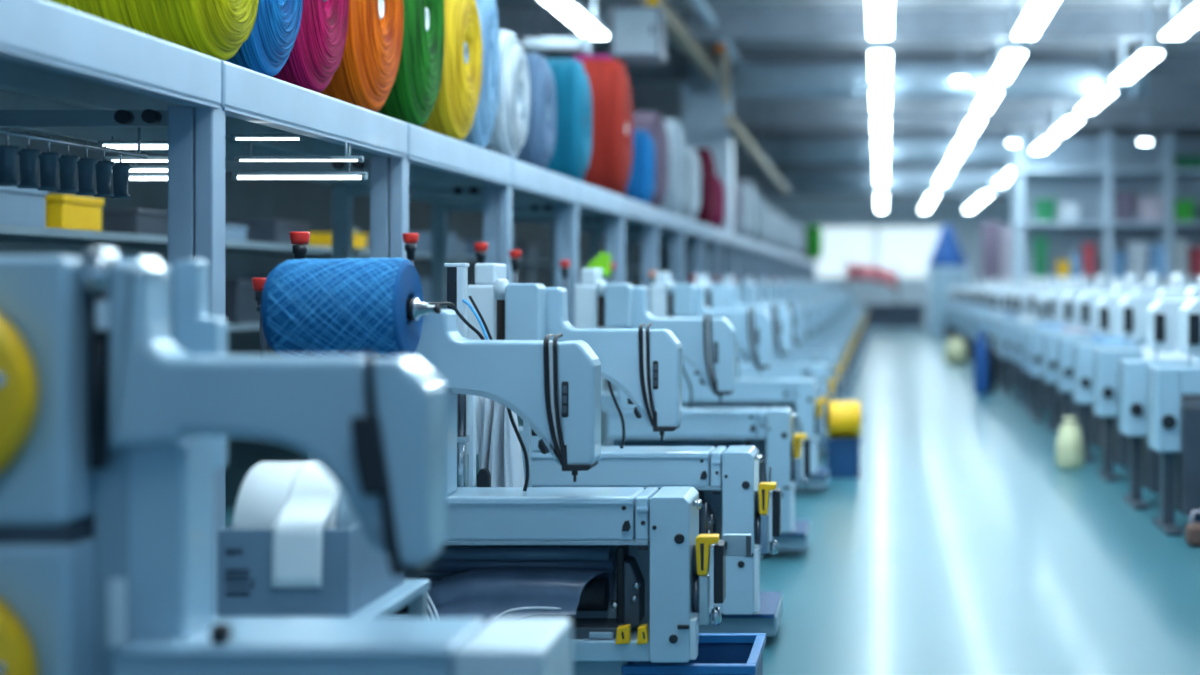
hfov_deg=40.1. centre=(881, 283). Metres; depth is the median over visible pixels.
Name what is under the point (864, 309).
machine
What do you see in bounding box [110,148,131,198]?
bobbin
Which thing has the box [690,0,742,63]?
rail
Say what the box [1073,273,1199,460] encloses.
sewing machine
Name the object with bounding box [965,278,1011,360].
sewing machine
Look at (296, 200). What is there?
wall
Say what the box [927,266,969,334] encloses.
tall cabinet
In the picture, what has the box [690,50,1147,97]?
ceiling beam
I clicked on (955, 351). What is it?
cloth sack
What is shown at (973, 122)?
ceiling light
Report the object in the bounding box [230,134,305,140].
tube light
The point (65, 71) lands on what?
storage rack
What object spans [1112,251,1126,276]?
cloth bundle
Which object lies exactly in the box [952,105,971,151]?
ceiling light
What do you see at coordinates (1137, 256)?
cloth bundle
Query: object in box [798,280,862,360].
machine
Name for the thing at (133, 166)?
tube light
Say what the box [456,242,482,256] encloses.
shelf box
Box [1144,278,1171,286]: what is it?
sewing machine
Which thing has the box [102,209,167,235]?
shelf box
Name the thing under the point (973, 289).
sewing machine
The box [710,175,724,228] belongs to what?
spool
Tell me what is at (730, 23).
ceiling beam
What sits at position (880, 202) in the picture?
ceiling light
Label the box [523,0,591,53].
tube light
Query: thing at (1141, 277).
sewing machine
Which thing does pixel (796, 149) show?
ceiling beam
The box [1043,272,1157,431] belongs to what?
sewing machine
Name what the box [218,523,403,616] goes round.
dispenser
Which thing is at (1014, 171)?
shelf
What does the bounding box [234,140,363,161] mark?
tube light
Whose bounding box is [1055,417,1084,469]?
bottle
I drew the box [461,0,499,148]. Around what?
spool
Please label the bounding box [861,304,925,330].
work table
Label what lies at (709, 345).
machine
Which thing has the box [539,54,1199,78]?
ceiling beam
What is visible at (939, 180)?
ceiling light
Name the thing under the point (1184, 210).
bin
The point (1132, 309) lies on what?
sewing machine
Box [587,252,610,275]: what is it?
flag
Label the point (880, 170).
ceiling light
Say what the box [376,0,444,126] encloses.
spool
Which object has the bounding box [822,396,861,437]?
roll
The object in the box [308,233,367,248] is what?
shelf box
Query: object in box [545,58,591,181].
spool
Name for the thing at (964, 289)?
sewing machine
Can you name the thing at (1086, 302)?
sewing machine
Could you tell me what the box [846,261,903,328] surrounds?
banner
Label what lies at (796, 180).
ceiling beam
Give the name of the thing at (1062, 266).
bin
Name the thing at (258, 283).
peg
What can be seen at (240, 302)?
box
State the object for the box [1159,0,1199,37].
ceiling light
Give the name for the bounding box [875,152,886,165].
ceiling light
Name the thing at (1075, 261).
cloth bundle
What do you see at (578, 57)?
spool
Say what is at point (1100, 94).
ceiling light
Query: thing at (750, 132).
ceiling beam
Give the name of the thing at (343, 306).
thread spool
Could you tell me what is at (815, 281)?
machine
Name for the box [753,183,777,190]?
trim
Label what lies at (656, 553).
machine
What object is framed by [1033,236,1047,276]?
bin
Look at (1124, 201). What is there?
bin
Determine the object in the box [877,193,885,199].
ceiling light
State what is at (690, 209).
spool
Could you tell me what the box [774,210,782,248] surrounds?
spool
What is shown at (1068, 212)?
cloth bundle
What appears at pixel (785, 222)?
spool
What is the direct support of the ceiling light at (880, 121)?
hanging from the ceiling
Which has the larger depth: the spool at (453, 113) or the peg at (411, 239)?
the spool at (453, 113)
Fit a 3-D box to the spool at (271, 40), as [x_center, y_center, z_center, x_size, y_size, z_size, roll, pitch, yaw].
[-2.259,-1.058,5.460,0.462,0.726,0.505,0,0,0]
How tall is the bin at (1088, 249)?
0.635 m
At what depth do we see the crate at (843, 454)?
11.95 m
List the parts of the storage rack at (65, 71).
shelf panel, shelf panel, post, shelf panel, post, post, shelf panel, post, post, shelf panel, post, post, shelf panel, post, post, shelf panel, post, post, shelf panel, post, shelf panel, post, post, shelf panel, post, post, post, post, post, post, post, post, post, post, post, post, post, post, post, post, post, post, post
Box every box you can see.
[0,186,47,226]
[45,194,103,230]
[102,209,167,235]
[225,220,309,244]
[225,224,247,240]
[225,279,259,323]
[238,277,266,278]
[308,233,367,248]
[366,234,369,248]
[409,232,456,254]
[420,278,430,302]
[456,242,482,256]
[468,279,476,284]
[514,243,537,260]
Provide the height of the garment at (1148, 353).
0.333 m
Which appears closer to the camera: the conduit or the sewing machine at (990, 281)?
the conduit
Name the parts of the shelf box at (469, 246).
lid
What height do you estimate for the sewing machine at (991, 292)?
1.568 m
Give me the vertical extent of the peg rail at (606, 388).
1.150 m
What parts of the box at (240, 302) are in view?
lid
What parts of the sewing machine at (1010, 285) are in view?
post, arm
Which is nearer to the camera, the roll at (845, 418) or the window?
the roll at (845, 418)
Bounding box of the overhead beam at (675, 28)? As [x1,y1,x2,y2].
[640,0,718,80]
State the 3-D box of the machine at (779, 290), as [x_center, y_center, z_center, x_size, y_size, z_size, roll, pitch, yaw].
[-0.965,0.684,20.370,1.214,1.531,0.660,0,0,0]
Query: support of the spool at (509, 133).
on the storage rack at (65, 71)
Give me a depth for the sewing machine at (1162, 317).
10.38 m
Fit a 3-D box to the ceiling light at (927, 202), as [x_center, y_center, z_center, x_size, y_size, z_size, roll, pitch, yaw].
[1.450,-2.850,50.140,0.240,0.700,2.480,0,0,0]
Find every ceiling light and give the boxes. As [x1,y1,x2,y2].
[542,0,609,37]
[866,0,892,37]
[869,38,890,81]
[871,82,889,111]
[873,112,888,134]
[874,135,887,151]
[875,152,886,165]
[876,166,886,176]
[876,176,885,183]
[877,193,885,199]
[877,199,884,205]
[878,206,884,210]
[921,193,929,210]
[923,193,932,205]
[926,193,936,199]
[935,163,946,183]
[939,163,953,176]
[945,127,961,165]
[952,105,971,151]
[961,97,984,134]
[965,193,975,210]
[970,193,981,205]
[973,42,1001,111]
[977,193,989,199]
[989,0,1025,81]
[995,163,1009,183]
[1003,163,1010,176]
[1012,0,1057,37]
[1031,105,1057,151]
[1051,97,1082,134]
[1076,42,1116,111]
[1110,0,1163,81]
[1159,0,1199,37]
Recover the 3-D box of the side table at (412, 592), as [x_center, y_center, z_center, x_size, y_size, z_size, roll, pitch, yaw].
[-1.429,1.126,4.080,0.406,0.649,0.540,0,0,0]
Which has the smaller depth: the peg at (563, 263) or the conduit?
the peg at (563, 263)
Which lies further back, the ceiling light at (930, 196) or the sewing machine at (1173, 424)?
the ceiling light at (930, 196)
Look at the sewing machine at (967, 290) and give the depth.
34.22 m
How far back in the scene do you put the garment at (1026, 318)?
22.39 m
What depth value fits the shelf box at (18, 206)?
7.53 m
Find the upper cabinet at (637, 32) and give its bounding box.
[610,0,665,63]
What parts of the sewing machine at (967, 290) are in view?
post, arm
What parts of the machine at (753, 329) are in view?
arm, panel, head trim, post, lever arm, clamp lever, plate, knob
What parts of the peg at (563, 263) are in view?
stem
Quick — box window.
[813,225,942,279]
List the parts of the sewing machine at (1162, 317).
post, motor, arm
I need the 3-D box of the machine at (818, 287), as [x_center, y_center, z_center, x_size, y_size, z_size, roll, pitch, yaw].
[-0.965,0.684,31.870,1.214,1.531,0.660,0,0,0]
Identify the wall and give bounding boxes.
[0,127,665,354]
[689,198,1139,323]
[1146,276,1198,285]
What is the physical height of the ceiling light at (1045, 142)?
0.700 m
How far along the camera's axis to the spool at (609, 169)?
12.63 m
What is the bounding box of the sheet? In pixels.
[392,568,614,623]
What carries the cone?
on the tall cabinet at (940, 279)
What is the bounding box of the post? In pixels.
[715,44,729,106]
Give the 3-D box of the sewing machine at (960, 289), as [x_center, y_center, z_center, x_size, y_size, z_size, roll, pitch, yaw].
[2.176,0.654,37.072,1.166,1.593,0.506,0,0,0]
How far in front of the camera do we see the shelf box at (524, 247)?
18.20 m
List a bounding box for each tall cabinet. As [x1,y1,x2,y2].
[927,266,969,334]
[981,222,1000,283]
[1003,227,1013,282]
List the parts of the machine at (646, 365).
arm, thumb lever, head trim, panel, rail, post, lever arm, rod, clamp lever, plate, knob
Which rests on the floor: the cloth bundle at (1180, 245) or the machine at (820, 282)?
the machine at (820, 282)
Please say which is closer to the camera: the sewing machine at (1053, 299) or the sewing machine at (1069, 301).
the sewing machine at (1069, 301)
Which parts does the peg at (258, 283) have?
stem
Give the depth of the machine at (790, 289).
22.50 m
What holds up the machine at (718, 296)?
on the floor
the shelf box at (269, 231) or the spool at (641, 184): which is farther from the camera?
the spool at (641, 184)
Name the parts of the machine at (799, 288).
arm, post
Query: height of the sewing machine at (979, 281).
1.522 m
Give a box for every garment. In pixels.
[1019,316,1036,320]
[1037,321,1070,327]
[1061,326,1093,331]
[1091,333,1138,343]
[1138,343,1196,358]
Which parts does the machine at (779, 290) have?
arm, post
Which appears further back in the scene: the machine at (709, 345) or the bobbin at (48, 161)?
the machine at (709, 345)
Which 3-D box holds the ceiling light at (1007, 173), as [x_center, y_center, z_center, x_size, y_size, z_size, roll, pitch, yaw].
[2.950,-2.850,36.140,0.240,0.700,2.480,0,0,0]
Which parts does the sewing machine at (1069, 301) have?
post, motor, arm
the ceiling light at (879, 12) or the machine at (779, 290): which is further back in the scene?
the machine at (779, 290)
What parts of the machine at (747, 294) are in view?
arm, head trim, post, lever arm, clamp lever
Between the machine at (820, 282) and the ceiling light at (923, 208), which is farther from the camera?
the ceiling light at (923, 208)
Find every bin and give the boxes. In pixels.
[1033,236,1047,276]
[1034,199,1055,221]
[1056,260,1069,276]
[1081,243,1095,276]
[1114,192,1135,221]
[1136,197,1163,221]
[1174,156,1199,167]
[1174,200,1195,221]
[1188,247,1199,276]
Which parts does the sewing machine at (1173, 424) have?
post, motor, arm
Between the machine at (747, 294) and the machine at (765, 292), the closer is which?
the machine at (747, 294)
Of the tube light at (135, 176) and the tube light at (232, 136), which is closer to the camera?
the tube light at (232, 136)
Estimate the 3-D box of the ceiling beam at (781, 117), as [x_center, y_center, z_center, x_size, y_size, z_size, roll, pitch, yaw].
[1.000,-3.027,29.050,17.000,0.335,0.100,0,0,0]
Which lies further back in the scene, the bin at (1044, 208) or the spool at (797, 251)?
the spool at (797, 251)
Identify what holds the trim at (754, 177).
attached to the wall at (296, 200)
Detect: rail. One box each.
[0,127,147,158]
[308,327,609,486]
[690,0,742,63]
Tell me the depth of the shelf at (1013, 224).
29.98 m
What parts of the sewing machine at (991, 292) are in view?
post, arm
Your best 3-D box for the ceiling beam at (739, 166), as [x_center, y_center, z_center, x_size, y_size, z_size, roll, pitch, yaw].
[1.000,-3.027,41.050,17.000,0.335,0.100,0,0,0]
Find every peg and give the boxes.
[252,278,265,354]
[289,231,309,258]
[402,233,418,263]
[474,243,487,262]
[509,250,520,282]
[559,260,569,289]
[608,263,614,282]
[649,271,655,284]
[690,276,695,283]
[713,277,718,283]
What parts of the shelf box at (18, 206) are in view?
lid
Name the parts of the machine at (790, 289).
arm, post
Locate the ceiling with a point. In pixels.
(599, 46)
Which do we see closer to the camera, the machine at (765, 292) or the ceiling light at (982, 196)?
the machine at (765, 292)
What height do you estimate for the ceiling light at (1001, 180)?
0.700 m
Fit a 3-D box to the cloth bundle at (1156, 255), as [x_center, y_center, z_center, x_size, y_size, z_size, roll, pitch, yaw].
[5.236,-0.437,30.300,0.384,0.614,0.400,0,0,0]
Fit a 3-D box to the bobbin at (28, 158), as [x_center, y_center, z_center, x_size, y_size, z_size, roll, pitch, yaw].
[-2.600,-0.378,4.874,0.072,0.173,0.072,0,0,0]
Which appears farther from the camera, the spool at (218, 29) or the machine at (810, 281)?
the machine at (810, 281)
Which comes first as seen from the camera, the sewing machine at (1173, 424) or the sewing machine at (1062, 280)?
the sewing machine at (1173, 424)
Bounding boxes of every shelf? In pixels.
[0,224,641,270]
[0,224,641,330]
[227,323,259,330]
[1011,168,1199,174]
[1011,222,1199,226]
[1012,277,1199,280]
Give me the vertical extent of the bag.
0.195 m
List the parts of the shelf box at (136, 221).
lid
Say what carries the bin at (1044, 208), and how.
on the storage rack at (1086, 172)
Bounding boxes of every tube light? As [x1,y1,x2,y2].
[97,136,167,149]
[105,138,167,161]
[119,159,167,171]
[128,150,167,180]
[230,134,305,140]
[232,142,367,179]
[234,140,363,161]
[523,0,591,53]
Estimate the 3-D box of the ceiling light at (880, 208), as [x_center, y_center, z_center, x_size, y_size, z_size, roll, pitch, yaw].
[-0.020,-2.850,53.640,0.240,0.700,2.480,0,0,0]
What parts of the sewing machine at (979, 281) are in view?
post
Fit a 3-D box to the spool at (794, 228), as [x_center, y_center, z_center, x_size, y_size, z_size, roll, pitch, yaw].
[-2.279,-1.097,38.000,0.482,0.802,1.005,0,0,0]
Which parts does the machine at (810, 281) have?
arm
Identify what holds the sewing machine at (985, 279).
on the floor
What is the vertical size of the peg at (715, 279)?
0.380 m
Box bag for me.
[1185,510,1199,545]
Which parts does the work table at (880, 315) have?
modesty panel, leg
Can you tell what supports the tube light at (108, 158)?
hanging from the storage rack at (65, 71)
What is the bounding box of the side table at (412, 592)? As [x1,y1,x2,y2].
[214,579,429,617]
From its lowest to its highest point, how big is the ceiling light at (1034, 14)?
0.700 m
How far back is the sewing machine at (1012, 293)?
22.43 m
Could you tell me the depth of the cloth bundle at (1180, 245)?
30.10 m
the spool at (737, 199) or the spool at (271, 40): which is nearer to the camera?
the spool at (271, 40)
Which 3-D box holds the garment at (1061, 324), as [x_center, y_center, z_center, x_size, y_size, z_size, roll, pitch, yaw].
[2.120,0.613,19.688,0.403,0.333,0.360,0,0,0]
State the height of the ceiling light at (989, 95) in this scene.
0.700 m
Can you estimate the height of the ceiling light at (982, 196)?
0.700 m
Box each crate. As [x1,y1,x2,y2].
[622,633,765,674]
[825,435,860,477]
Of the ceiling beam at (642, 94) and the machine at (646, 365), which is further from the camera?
the ceiling beam at (642, 94)
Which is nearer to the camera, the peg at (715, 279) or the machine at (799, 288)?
the peg at (715, 279)
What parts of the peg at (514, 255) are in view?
stem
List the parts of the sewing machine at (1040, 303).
post, arm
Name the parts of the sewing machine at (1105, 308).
post, motor, arm, thread post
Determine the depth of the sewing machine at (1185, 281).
22.85 m
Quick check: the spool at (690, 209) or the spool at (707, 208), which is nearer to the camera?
the spool at (690, 209)
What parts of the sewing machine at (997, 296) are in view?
post, arm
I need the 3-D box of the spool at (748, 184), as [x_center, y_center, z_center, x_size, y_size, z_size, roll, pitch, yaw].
[-2.279,-1.184,25.750,0.482,0.978,1.006,0,0,0]
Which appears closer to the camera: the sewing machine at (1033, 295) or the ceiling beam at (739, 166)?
the sewing machine at (1033, 295)
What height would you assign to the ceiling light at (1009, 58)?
0.700 m
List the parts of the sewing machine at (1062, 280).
post, arm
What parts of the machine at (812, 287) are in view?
arm, post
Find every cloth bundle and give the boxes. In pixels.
[1057,203,1080,221]
[1069,254,1080,276]
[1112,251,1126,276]
[1126,242,1147,276]
[1147,245,1164,276]
[1174,239,1187,276]
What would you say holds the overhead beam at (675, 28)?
attached to the ceiling
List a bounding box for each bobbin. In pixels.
[0,128,20,185]
[17,132,40,188]
[37,135,60,190]
[57,139,79,192]
[76,142,97,194]
[93,145,115,196]
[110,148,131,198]
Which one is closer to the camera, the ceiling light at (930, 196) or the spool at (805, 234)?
the spool at (805, 234)
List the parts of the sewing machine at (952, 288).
post, arm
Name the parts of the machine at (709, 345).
arm, panel, head trim, post, lever arm, rod, clamp lever, plate, knob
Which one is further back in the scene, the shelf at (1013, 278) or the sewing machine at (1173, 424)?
the shelf at (1013, 278)
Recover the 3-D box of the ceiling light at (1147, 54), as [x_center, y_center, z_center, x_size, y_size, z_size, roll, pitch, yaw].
[2.950,-2.850,18.640,0.240,0.700,2.480,0,0,0]
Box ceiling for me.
[496,0,1199,128]
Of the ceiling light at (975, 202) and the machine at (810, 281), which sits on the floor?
the machine at (810, 281)
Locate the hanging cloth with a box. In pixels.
[476,396,531,486]
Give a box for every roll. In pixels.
[232,461,358,586]
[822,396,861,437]
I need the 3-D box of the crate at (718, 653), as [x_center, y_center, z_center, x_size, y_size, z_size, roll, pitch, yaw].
[-0.609,1.326,5.275,0.422,0.248,0.474,0,0,0]
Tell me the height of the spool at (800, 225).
0.870 m
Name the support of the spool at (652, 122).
on the storage rack at (65, 71)
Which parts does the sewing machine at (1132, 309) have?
post, motor, arm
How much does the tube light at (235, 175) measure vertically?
0.148 m
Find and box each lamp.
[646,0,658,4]
[952,46,967,81]
[1007,127,1017,143]
[1139,105,1150,142]
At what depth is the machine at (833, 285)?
40.90 m
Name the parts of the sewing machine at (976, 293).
post, arm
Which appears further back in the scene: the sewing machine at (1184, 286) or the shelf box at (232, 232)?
the sewing machine at (1184, 286)
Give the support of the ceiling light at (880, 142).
hanging from the ceiling
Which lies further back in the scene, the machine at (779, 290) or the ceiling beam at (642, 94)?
the ceiling beam at (642, 94)
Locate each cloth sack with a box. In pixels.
[943,336,967,364]
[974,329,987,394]
[988,336,996,392]
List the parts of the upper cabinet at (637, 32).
door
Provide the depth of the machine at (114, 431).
3.03 m
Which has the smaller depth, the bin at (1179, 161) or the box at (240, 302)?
the box at (240, 302)
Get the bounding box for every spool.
[47,0,258,60]
[225,0,302,76]
[261,258,428,358]
[273,0,348,92]
[320,0,402,111]
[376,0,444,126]
[421,0,482,140]
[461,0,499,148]
[485,29,529,158]
[514,53,555,168]
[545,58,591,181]
[573,54,612,60]
[581,59,632,195]
[623,112,668,208]
[626,130,655,203]
[661,119,686,214]
[680,145,700,219]
[695,148,715,224]
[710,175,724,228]
[734,177,740,233]
[736,182,747,236]
[737,180,756,239]
[753,192,764,242]
[761,203,771,244]
[768,209,777,246]
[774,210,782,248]
[780,214,787,250]
[786,221,792,252]
[790,221,796,253]
[794,221,800,254]
[798,224,803,255]
[801,230,806,257]
[806,225,821,259]
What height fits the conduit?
1.368 m
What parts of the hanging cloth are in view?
hanging frame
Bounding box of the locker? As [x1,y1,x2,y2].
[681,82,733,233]
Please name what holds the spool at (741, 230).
on the storage rack at (65, 71)
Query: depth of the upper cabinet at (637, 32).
13.98 m
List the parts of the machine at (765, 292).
arm, post, clamp lever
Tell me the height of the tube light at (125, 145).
0.053 m
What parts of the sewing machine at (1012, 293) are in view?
post, arm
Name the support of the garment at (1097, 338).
on the sewing machine at (1086, 302)
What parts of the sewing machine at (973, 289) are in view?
post, arm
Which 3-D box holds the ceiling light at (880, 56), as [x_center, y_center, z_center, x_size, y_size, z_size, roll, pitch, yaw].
[-0.020,-2.850,18.640,0.240,0.700,2.480,0,0,0]
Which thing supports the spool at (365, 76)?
on the storage rack at (65, 71)
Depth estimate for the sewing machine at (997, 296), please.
25.07 m
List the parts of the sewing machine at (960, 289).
post, arm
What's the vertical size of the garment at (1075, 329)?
0.333 m
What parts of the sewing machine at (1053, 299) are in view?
post, motor, arm, thread post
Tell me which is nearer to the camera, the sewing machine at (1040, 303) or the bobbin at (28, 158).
the bobbin at (28, 158)
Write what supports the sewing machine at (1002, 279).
on the floor
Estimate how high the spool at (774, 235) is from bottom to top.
0.749 m
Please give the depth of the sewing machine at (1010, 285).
29.02 m
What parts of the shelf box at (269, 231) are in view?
lid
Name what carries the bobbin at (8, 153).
hanging from the rail at (2, 131)
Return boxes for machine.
[0,247,571,674]
[257,263,751,674]
[466,263,782,635]
[575,268,810,557]
[650,272,828,487]
[694,274,838,452]
[723,276,845,394]
[744,277,849,401]
[759,278,853,394]
[772,278,856,383]
[782,279,858,374]
[791,279,860,366]
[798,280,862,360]
[804,280,863,354]
[809,280,864,349]
[814,280,865,345]
[818,281,866,341]
[822,281,867,338]
[825,281,868,334]
[828,281,868,333]
[943,280,984,338]
[945,281,987,340]
[947,279,991,338]
[948,279,992,335]
[950,278,998,335]
[954,279,1004,335]
[957,279,1008,340]
[960,279,1012,340]
[961,277,1013,353]
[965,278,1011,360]
[969,275,1029,363]
[973,277,1036,340]
[977,277,1045,336]
[981,278,1052,357]
[990,277,1065,381]
[995,276,1075,387]
[1000,276,1085,393]
[1012,272,1103,402]
[1021,278,1119,411]
[1028,273,1134,420]
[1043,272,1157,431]
[1057,271,1182,428]
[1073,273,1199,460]
[1091,277,1145,288]
[1093,286,1199,481]
[1119,300,1199,509]
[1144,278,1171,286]
[1148,298,1199,535]
[1165,279,1189,288]
[1183,275,1197,288]
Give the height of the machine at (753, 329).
1.531 m
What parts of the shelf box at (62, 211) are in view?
lid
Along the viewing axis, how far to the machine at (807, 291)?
27.10 m
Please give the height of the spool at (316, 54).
0.805 m
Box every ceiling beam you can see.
[497,9,1199,38]
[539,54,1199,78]
[630,84,1199,104]
[633,108,1199,126]
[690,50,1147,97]
[734,129,1199,145]
[734,161,1010,172]
[753,127,1199,163]
[756,191,1010,197]
[778,163,1010,192]
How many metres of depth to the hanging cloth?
5.54 m
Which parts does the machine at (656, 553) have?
ribbed post, thread post, rod, rod, thread post, arm, panel, thumb lever, head trim, rail, post, lever arm, clamp lever, rod, plate, knob, sensor plate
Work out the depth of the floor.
8.64 m
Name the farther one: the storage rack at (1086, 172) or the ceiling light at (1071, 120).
the storage rack at (1086, 172)
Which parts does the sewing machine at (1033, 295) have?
post, arm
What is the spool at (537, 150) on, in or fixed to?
on the storage rack at (65, 71)
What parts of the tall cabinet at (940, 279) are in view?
door, door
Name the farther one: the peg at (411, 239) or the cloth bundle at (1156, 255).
the cloth bundle at (1156, 255)
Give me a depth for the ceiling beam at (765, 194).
53.03 m
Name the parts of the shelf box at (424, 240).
lid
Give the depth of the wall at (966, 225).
58.00 m
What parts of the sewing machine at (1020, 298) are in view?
post, motor, arm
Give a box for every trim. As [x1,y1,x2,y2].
[734,146,752,160]
[734,173,777,182]
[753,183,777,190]
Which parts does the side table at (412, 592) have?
leg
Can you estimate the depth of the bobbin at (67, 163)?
5.09 m
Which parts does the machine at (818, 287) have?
arm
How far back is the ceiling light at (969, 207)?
53.08 m
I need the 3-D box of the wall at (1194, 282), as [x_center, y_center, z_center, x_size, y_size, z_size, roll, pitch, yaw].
[9.575,-0.875,27.500,0.150,4.650,61.000,0,0,0]
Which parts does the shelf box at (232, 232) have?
lid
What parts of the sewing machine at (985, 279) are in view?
post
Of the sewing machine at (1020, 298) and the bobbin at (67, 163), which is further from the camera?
the sewing machine at (1020, 298)
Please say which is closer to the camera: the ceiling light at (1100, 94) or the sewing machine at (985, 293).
the ceiling light at (1100, 94)
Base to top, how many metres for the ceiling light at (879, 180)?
0.700 m
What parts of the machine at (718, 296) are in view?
arm, head trim, post, clamp lever, plate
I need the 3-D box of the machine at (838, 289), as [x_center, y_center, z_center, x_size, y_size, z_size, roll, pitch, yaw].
[-0.965,0.684,45.670,1.214,1.531,0.660,0,0,0]
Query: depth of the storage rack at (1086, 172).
30.89 m
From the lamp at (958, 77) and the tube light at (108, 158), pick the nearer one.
the tube light at (108, 158)
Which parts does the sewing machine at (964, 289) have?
post, arm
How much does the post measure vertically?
0.980 m
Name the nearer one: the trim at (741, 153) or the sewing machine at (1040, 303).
the sewing machine at (1040, 303)
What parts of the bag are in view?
handle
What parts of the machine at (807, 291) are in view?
arm, post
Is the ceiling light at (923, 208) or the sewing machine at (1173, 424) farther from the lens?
the ceiling light at (923, 208)
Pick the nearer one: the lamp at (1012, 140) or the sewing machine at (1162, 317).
the sewing machine at (1162, 317)
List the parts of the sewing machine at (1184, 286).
arm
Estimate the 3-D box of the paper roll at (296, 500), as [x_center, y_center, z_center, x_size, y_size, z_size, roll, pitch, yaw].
[-1.438,0.622,4.037,0.300,0.343,0.410,0,0,0]
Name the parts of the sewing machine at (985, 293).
post, arm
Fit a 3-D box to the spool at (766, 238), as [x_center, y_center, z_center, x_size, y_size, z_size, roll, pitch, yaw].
[-2.280,-1.087,29.250,0.481,0.782,1.006,0,0,0]
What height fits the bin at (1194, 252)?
0.565 m
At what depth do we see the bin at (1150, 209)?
30.08 m
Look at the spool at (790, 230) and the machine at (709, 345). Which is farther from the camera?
the spool at (790, 230)
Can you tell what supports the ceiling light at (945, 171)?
hanging from the ceiling
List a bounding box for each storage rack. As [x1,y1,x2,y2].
[0,0,815,617]
[1011,133,1199,285]
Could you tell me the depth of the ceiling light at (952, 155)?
31.70 m
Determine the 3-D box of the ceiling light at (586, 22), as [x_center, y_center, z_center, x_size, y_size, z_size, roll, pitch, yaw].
[-2.900,-2.850,15.140,0.240,0.700,2.480,0,0,0]
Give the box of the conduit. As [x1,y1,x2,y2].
[725,39,788,193]
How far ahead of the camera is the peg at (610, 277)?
11.49 m
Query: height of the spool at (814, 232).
1.005 m
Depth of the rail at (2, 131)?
5.16 m
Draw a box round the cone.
[927,224,967,266]
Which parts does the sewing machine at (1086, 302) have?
post, motor, arm, thread post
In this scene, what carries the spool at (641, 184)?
on the storage rack at (65, 71)
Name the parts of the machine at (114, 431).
rod, knob, thread post, knob, arm, head trim, post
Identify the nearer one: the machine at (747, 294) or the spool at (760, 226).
the machine at (747, 294)
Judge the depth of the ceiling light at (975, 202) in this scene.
49.68 m
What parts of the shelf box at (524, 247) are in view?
lid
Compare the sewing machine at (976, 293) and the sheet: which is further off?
the sewing machine at (976, 293)
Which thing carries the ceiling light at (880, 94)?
hanging from the ceiling
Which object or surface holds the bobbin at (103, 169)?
hanging from the rail at (2, 131)
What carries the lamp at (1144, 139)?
hanging from the ceiling
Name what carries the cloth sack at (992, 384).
on the floor
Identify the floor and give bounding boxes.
[225,324,1199,674]
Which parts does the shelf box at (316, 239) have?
lid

